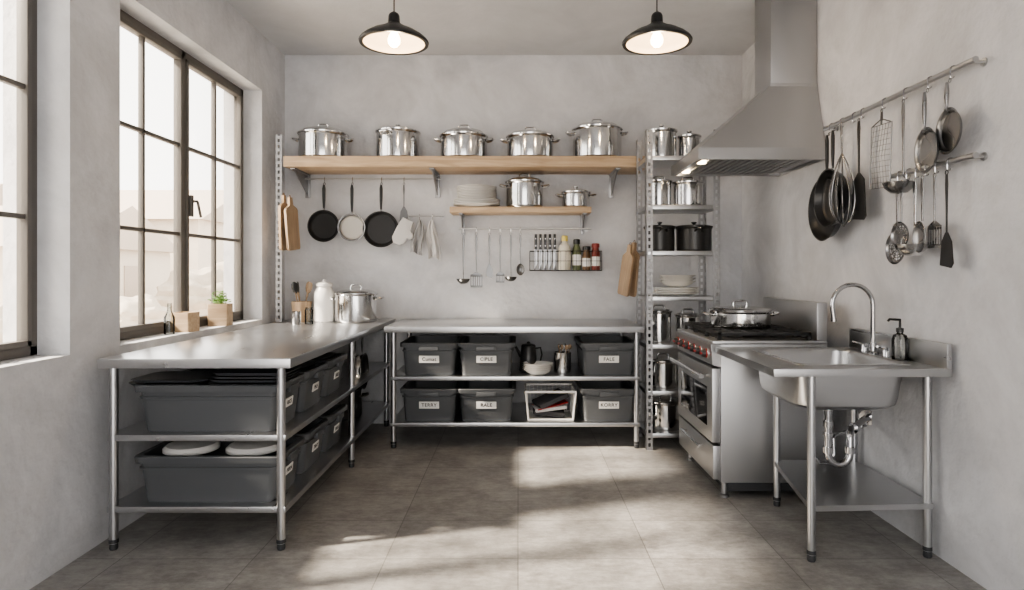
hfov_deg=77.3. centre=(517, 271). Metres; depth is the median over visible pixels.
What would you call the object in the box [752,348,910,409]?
basin
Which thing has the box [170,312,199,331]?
wooden box
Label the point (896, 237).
skimmer
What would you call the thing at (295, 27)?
ceiling
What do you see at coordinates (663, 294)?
plate
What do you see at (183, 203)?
window
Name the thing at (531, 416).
box
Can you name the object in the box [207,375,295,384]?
tray
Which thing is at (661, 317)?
stock pot
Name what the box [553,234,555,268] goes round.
knife
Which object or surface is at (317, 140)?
stock pot
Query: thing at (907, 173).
rail
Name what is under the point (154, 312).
bush
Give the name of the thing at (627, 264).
cutting board
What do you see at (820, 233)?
frying pan
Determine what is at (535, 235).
knife
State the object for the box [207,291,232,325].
potted plant
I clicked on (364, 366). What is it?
frying pan
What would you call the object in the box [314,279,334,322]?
canister
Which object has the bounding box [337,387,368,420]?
stock pot
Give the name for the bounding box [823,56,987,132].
hanging rail
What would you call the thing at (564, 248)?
sauce bottle
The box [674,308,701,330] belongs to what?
stock pot
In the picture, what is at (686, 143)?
stock pot
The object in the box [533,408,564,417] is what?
folded cloth
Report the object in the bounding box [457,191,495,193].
plate
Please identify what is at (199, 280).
bush
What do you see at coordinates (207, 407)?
storage bin
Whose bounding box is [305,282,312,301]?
wooden spoon
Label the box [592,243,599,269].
sauce bottle
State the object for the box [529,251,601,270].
wire basket
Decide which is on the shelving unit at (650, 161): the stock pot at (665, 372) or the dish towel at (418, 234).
the stock pot at (665, 372)
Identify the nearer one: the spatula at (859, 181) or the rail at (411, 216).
the spatula at (859, 181)
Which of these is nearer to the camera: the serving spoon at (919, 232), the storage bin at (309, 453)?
the serving spoon at (919, 232)
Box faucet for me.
[830,282,890,357]
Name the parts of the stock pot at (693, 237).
lid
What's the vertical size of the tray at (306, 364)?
0.013 m
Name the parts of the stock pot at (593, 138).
handle, lid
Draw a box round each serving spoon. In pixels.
[516,233,523,274]
[912,175,925,252]
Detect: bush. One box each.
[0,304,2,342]
[120,294,170,325]
[154,267,223,315]
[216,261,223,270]
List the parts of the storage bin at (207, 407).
bin handle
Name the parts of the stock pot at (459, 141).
lid, handle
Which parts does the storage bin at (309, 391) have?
bin handle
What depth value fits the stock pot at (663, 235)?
4.76 m
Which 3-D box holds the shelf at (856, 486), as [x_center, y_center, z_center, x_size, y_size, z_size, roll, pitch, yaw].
[1.597,1.062,3.225,0.575,0.025,0.710,0,0,0]
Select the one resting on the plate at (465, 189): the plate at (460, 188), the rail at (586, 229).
the plate at (460, 188)
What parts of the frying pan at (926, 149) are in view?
pan handle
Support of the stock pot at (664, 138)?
on the shelving unit at (650, 161)
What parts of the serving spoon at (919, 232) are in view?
utensil handle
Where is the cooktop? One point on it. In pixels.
(696, 335)
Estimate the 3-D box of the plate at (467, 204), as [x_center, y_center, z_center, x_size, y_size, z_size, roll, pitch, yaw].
[-0.345,-0.549,5.355,0.390,0.026,0.390,0,0,0]
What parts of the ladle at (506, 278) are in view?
utensil handle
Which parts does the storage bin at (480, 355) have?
bin handle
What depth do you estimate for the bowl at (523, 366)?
4.73 m
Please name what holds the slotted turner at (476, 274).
hanging from the rail at (586, 229)
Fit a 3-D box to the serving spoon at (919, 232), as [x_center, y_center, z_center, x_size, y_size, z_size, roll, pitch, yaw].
[1.825,-0.263,2.900,0.020,0.350,0.098,0,0,0]
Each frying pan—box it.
[307,183,338,241]
[338,183,364,240]
[348,341,360,378]
[358,337,368,388]
[363,183,397,246]
[808,132,841,240]
[814,127,848,227]
[914,88,938,173]
[936,78,962,153]
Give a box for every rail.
[297,177,440,183]
[408,214,444,219]
[459,227,591,233]
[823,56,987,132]
[891,152,986,180]
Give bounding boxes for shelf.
[107,362,389,440]
[107,401,389,512]
[276,134,644,321]
[390,363,639,380]
[390,403,639,426]
[450,207,590,233]
[775,460,933,511]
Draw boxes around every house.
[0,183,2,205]
[0,206,172,304]
[120,190,223,271]
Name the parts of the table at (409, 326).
leg, leg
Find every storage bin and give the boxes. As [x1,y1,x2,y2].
[134,373,304,431]
[134,436,304,501]
[183,362,327,411]
[293,418,327,473]
[309,353,346,396]
[318,404,346,451]
[400,336,462,374]
[400,381,461,420]
[458,336,515,374]
[458,381,515,420]
[574,336,633,374]
[574,381,633,420]
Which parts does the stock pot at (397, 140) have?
handle, lid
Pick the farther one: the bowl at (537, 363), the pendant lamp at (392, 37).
the bowl at (537, 363)
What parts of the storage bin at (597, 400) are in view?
bin handle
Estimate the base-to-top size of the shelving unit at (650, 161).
2.340 m
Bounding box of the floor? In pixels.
[30,424,986,589]
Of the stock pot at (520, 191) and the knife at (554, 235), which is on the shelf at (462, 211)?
the stock pot at (520, 191)
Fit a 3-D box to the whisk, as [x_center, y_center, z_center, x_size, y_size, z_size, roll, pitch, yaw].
[1.782,-0.537,3.508,0.137,0.582,0.137,0,0,42]
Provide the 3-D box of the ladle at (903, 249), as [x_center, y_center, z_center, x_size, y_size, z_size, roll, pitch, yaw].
[1.822,-0.256,2.970,0.144,0.364,0.144,0,0,0]
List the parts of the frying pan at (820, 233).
pan handle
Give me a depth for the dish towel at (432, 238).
5.38 m
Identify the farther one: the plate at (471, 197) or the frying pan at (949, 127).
the plate at (471, 197)
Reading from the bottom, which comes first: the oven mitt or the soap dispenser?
the soap dispenser
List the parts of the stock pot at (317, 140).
lid, handle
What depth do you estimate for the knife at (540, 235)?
5.41 m
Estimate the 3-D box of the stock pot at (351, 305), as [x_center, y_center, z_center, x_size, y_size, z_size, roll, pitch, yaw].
[-1.300,0.248,5.140,0.370,0.303,0.352,0,0,-43]
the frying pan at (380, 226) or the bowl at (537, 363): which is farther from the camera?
the frying pan at (380, 226)
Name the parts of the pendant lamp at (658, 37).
bulb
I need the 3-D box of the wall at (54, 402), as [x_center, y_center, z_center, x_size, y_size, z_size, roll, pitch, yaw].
[-2.150,-0.280,1.945,0.300,3.160,7.090,0,0,0]
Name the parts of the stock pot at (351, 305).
lid, lid handle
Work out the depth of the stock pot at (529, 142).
5.12 m
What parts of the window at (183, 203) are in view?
casement sash, handle, casement sash, pane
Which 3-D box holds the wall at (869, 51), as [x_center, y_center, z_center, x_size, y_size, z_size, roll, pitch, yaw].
[2.070,-0.280,1.945,0.300,3.160,7.090,0,0,0]
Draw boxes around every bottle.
[164,303,174,334]
[559,236,570,269]
[572,239,580,269]
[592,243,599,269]
[891,332,908,360]
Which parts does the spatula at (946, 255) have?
utensil handle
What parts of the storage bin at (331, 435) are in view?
bin handle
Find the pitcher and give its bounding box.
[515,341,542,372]
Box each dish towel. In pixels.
[410,219,423,255]
[426,220,440,259]
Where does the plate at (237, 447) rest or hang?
in the storage bin at (215, 476)
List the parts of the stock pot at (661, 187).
pot lid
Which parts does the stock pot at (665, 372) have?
pot lid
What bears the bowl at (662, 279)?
in the bowl at (662, 276)
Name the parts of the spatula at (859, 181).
utensil handle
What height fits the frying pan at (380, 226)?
0.546 m
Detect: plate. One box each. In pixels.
[162,441,220,454]
[225,441,276,454]
[453,199,499,202]
[453,201,499,203]
[453,202,499,206]
[454,197,499,200]
[457,184,495,187]
[457,186,495,188]
[457,188,495,190]
[457,189,495,192]
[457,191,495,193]
[457,192,495,195]
[457,194,495,196]
[457,196,495,198]
[653,287,697,289]
[653,289,698,290]
[653,290,698,292]
[653,292,698,295]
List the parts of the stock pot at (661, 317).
pot lid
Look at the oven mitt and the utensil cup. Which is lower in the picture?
the utensil cup
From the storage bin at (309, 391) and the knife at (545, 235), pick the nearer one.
the storage bin at (309, 391)
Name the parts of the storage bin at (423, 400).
bin handle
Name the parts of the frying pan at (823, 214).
pan handle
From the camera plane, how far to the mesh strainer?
3.24 m
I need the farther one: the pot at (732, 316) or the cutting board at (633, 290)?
the cutting board at (633, 290)
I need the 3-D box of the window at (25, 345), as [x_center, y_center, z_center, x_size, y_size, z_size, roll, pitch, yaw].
[-2.138,-0.525,2.304,0.124,1.790,1.107,0,0,0]
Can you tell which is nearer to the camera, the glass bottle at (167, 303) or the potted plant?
the glass bottle at (167, 303)
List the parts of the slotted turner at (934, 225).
utensil handle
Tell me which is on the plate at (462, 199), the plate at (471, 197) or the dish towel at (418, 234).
the plate at (471, 197)
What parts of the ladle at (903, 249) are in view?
utensil handle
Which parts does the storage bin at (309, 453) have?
bin handle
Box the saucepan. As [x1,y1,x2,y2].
[555,186,596,206]
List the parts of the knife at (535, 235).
handle, blade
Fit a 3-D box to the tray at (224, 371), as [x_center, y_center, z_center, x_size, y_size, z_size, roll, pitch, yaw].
[-1.296,0.490,3.200,0.375,0.013,0.285,0,0,0]
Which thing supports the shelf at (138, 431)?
attached to the prep table at (282, 345)
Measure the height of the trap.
0.343 m
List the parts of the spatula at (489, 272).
utensil handle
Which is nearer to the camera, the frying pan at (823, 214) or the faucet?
the faucet
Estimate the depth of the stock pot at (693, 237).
4.75 m
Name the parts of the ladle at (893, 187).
utensil handle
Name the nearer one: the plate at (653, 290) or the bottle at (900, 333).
the bottle at (900, 333)
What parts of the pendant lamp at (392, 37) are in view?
bulb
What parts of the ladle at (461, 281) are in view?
utensil handle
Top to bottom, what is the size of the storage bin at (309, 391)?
0.225 m
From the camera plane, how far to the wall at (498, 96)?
5.49 m
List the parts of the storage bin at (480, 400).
bin handle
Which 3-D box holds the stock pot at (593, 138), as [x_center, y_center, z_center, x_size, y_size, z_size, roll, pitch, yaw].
[0.652,-1.091,5.280,0.422,0.343,0.422,0,0,43]
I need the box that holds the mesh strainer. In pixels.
[869,109,891,189]
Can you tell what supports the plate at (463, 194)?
on the plate at (460, 196)
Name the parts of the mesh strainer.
utensil handle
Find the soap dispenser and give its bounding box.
[887,318,908,360]
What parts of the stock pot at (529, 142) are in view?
lid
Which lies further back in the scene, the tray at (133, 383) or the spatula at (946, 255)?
the tray at (133, 383)
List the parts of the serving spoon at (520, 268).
utensil handle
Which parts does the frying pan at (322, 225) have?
pan handle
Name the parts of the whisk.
utensil handle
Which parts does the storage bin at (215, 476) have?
bin handle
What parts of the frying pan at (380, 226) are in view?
pan handle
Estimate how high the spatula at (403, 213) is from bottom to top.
0.341 m
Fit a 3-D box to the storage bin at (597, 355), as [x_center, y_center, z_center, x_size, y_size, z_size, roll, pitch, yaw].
[0.675,0.647,4.997,0.437,0.245,0.556,0,0,0]
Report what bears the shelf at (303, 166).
attached to the wall at (498, 96)
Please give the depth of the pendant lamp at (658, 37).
3.67 m
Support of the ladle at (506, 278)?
hanging from the rail at (586, 229)
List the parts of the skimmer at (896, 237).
utensil handle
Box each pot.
[292,124,353,155]
[330,284,383,322]
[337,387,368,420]
[375,124,420,155]
[434,124,493,155]
[499,173,549,206]
[500,127,559,155]
[566,119,628,155]
[643,222,675,250]
[648,125,677,155]
[648,176,672,204]
[648,305,672,342]
[648,353,677,388]
[648,395,679,430]
[672,177,703,204]
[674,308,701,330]
[675,222,712,250]
[677,131,701,155]
[701,300,778,328]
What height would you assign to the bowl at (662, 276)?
0.047 m
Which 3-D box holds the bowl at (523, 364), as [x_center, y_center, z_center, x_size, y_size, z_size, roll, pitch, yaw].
[0.150,0.720,4.820,0.232,0.044,0.232,0,0,0]
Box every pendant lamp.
[358,0,428,54]
[622,0,692,54]
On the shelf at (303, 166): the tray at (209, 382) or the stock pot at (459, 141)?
the stock pot at (459, 141)
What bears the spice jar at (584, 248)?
in the wire basket
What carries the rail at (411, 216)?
attached to the wall at (498, 96)
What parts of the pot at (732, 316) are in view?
handle, lid handle, lid, handle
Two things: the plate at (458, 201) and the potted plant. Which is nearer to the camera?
the potted plant
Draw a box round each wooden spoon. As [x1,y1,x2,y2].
[291,282,297,301]
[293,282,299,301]
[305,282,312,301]
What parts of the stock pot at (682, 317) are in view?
pot lid, pot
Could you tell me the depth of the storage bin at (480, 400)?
4.76 m
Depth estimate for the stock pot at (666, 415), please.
4.75 m
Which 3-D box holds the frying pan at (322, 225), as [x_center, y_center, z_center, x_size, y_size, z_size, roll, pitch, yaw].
[-1.630,-0.502,5.380,0.268,0.500,0.041,0,0,0]
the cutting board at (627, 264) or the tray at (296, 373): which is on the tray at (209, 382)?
the tray at (296, 373)
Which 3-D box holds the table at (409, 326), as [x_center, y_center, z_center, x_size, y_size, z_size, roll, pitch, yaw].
[-0.028,0.850,5.075,1.905,0.900,0.790,0,0,0]
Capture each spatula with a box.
[399,185,407,221]
[486,233,492,277]
[852,118,866,219]
[940,170,953,267]
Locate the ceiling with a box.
[226,0,754,54]
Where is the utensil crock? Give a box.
[291,301,311,322]
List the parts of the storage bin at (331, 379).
bin handle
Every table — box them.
[97,319,394,550]
[384,319,643,447]
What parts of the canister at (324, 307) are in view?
lid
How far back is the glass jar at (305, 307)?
4.92 m
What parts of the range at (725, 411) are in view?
knob, knob, knob, door handle, drawer handle, knob, knob, control panel, oven door, warming drawer, knob, burner, kick plate, burner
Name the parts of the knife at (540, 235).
handle, blade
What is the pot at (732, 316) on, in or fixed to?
on the range at (725, 411)
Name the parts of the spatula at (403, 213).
utensil handle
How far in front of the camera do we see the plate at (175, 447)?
3.13 m
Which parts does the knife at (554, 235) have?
handle, blade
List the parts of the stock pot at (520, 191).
lid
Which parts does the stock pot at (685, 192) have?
pot lid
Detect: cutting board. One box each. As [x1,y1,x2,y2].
[278,193,287,249]
[284,195,300,250]
[617,242,634,296]
[629,240,639,296]
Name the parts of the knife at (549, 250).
blade, handle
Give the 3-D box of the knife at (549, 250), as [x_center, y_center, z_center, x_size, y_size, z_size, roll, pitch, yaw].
[0.270,-0.170,5.410,0.026,0.300,0.018,0,0,0]
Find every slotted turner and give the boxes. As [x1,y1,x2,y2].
[470,233,482,286]
[496,234,503,282]
[927,173,941,247]
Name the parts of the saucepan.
lid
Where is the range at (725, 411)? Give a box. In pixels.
[669,297,826,497]
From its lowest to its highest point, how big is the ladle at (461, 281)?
0.432 m
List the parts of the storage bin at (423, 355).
bin handle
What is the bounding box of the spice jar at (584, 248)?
[582,246,590,269]
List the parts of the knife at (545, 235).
handle, blade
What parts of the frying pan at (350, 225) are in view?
pan handle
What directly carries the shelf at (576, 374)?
attached to the table at (409, 326)
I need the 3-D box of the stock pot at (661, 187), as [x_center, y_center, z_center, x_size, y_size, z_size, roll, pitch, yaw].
[1.070,-0.610,4.860,0.202,0.240,0.202,0,0,0]
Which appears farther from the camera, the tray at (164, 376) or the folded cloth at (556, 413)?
the folded cloth at (556, 413)
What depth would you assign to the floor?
3.17 m
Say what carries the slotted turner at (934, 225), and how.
hanging from the rail at (907, 173)
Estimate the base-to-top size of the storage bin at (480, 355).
0.245 m
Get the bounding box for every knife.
[534,234,536,268]
[539,234,541,268]
[544,234,546,267]
[548,234,550,267]
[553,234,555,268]
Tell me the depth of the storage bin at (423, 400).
4.76 m
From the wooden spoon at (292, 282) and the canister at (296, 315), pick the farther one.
the wooden spoon at (292, 282)
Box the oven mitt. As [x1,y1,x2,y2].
[392,217,413,244]
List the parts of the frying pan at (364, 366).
pan handle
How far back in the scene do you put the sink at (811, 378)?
2.94 m
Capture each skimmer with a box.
[885,194,903,263]
[891,180,908,246]
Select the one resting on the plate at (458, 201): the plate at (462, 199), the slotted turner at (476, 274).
the plate at (462, 199)
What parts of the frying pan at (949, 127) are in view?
pan handle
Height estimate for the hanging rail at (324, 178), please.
0.058 m
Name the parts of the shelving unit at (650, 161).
post, post, shelf, shelf, shelf, shelf, shelf, shelf, shelf, post, post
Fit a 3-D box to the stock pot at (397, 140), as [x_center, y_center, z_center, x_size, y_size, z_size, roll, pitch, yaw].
[-0.990,-1.069,5.280,0.378,0.298,0.372,0,0,-26]
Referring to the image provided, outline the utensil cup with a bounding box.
[554,351,570,372]
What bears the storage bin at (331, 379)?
on the prep table at (282, 345)
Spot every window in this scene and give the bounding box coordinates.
[0,0,36,360]
[120,9,242,339]
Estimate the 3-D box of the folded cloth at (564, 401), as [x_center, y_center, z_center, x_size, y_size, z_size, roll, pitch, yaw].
[0.243,1.008,4.910,0.235,0.055,0.220,0,0,-11]
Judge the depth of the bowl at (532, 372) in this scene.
4.74 m
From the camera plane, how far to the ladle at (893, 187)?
3.05 m
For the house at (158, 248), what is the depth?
20.81 m
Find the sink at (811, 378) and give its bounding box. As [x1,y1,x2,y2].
[716,328,951,561]
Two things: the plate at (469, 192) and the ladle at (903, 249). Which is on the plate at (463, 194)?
the plate at (469, 192)
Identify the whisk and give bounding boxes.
[829,122,854,226]
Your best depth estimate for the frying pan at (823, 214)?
3.71 m
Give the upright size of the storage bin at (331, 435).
0.225 m
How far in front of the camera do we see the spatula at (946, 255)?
2.75 m
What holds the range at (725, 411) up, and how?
on the floor
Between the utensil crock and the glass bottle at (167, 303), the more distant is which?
the utensil crock
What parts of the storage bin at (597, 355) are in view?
bin handle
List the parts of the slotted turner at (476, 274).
utensil handle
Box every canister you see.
[292,311,300,324]
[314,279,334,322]
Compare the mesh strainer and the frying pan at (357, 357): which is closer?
the mesh strainer
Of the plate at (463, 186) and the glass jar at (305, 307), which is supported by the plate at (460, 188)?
the plate at (463, 186)
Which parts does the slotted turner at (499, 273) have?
utensil handle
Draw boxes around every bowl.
[523,361,552,366]
[523,364,552,368]
[523,366,552,370]
[523,368,552,374]
[659,275,694,277]
[660,278,694,280]
[660,281,694,286]
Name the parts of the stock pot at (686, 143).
pot lid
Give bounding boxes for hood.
[671,0,824,175]
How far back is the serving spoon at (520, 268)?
5.38 m
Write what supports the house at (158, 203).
on the ground
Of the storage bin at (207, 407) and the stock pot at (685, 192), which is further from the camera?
the stock pot at (685, 192)
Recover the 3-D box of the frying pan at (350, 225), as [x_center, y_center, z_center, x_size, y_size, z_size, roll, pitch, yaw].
[-1.395,-0.505,5.380,0.232,0.494,0.041,0,0,0]
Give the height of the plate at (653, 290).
0.026 m
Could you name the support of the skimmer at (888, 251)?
hanging from the rail at (907, 173)
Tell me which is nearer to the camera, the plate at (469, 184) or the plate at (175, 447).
the plate at (175, 447)
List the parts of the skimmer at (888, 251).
utensil handle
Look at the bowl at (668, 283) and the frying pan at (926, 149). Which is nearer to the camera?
the frying pan at (926, 149)
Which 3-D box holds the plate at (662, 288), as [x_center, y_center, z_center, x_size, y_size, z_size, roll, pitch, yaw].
[1.201,0.131,4.860,0.340,0.026,0.340,0,0,0]
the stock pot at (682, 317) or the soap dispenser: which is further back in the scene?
the stock pot at (682, 317)
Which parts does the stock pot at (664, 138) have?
pot lid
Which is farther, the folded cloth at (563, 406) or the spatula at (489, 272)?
the spatula at (489, 272)
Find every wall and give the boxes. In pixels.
[0,0,284,589]
[285,55,741,423]
[742,0,1023,589]
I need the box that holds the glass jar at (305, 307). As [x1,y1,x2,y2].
[305,307,312,324]
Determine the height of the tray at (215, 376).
0.013 m
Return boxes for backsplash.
[849,328,951,368]
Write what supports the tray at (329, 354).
on the tray
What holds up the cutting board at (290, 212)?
hanging from the shelf at (303, 166)
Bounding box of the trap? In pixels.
[816,410,871,467]
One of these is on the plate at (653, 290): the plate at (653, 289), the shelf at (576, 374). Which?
the plate at (653, 289)
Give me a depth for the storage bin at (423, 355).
4.76 m
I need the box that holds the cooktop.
[677,328,826,343]
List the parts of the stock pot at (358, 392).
handle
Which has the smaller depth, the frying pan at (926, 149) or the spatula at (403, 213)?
the frying pan at (926, 149)
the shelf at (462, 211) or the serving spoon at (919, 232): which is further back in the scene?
the shelf at (462, 211)
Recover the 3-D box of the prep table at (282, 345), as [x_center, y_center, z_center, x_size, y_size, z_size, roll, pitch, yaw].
[-1.495,0.850,4.210,0.890,0.900,2.520,0,0,0]
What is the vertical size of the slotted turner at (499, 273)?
0.421 m
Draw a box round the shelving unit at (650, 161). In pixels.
[636,129,719,449]
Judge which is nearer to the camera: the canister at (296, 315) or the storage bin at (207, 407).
the storage bin at (207, 407)
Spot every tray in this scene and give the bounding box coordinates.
[129,380,210,385]
[131,371,213,382]
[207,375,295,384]
[209,372,298,382]
[211,368,300,378]
[212,365,301,375]
[299,361,315,369]
[311,352,335,359]
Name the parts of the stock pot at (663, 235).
lid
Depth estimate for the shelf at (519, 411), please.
4.72 m
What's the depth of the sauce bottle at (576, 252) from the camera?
5.38 m
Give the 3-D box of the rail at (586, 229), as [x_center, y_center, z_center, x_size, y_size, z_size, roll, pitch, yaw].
[0.060,-0.353,5.438,1.120,0.058,0.101,0,0,0]
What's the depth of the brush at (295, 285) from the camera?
5.06 m
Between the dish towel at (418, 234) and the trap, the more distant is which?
the dish towel at (418, 234)
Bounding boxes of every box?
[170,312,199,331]
[524,383,576,420]
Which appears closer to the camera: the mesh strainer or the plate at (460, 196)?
the mesh strainer
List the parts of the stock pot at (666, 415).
pot lid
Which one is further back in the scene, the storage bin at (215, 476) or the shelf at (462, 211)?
the shelf at (462, 211)
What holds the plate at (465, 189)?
on the plate at (461, 191)
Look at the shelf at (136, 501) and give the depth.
3.11 m
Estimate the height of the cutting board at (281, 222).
0.451 m
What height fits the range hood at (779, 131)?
1.161 m
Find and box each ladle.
[457,233,469,283]
[505,234,516,280]
[882,99,912,193]
[893,178,927,255]
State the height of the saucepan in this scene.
0.183 m
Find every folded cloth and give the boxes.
[532,388,568,408]
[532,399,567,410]
[532,404,566,412]
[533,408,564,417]

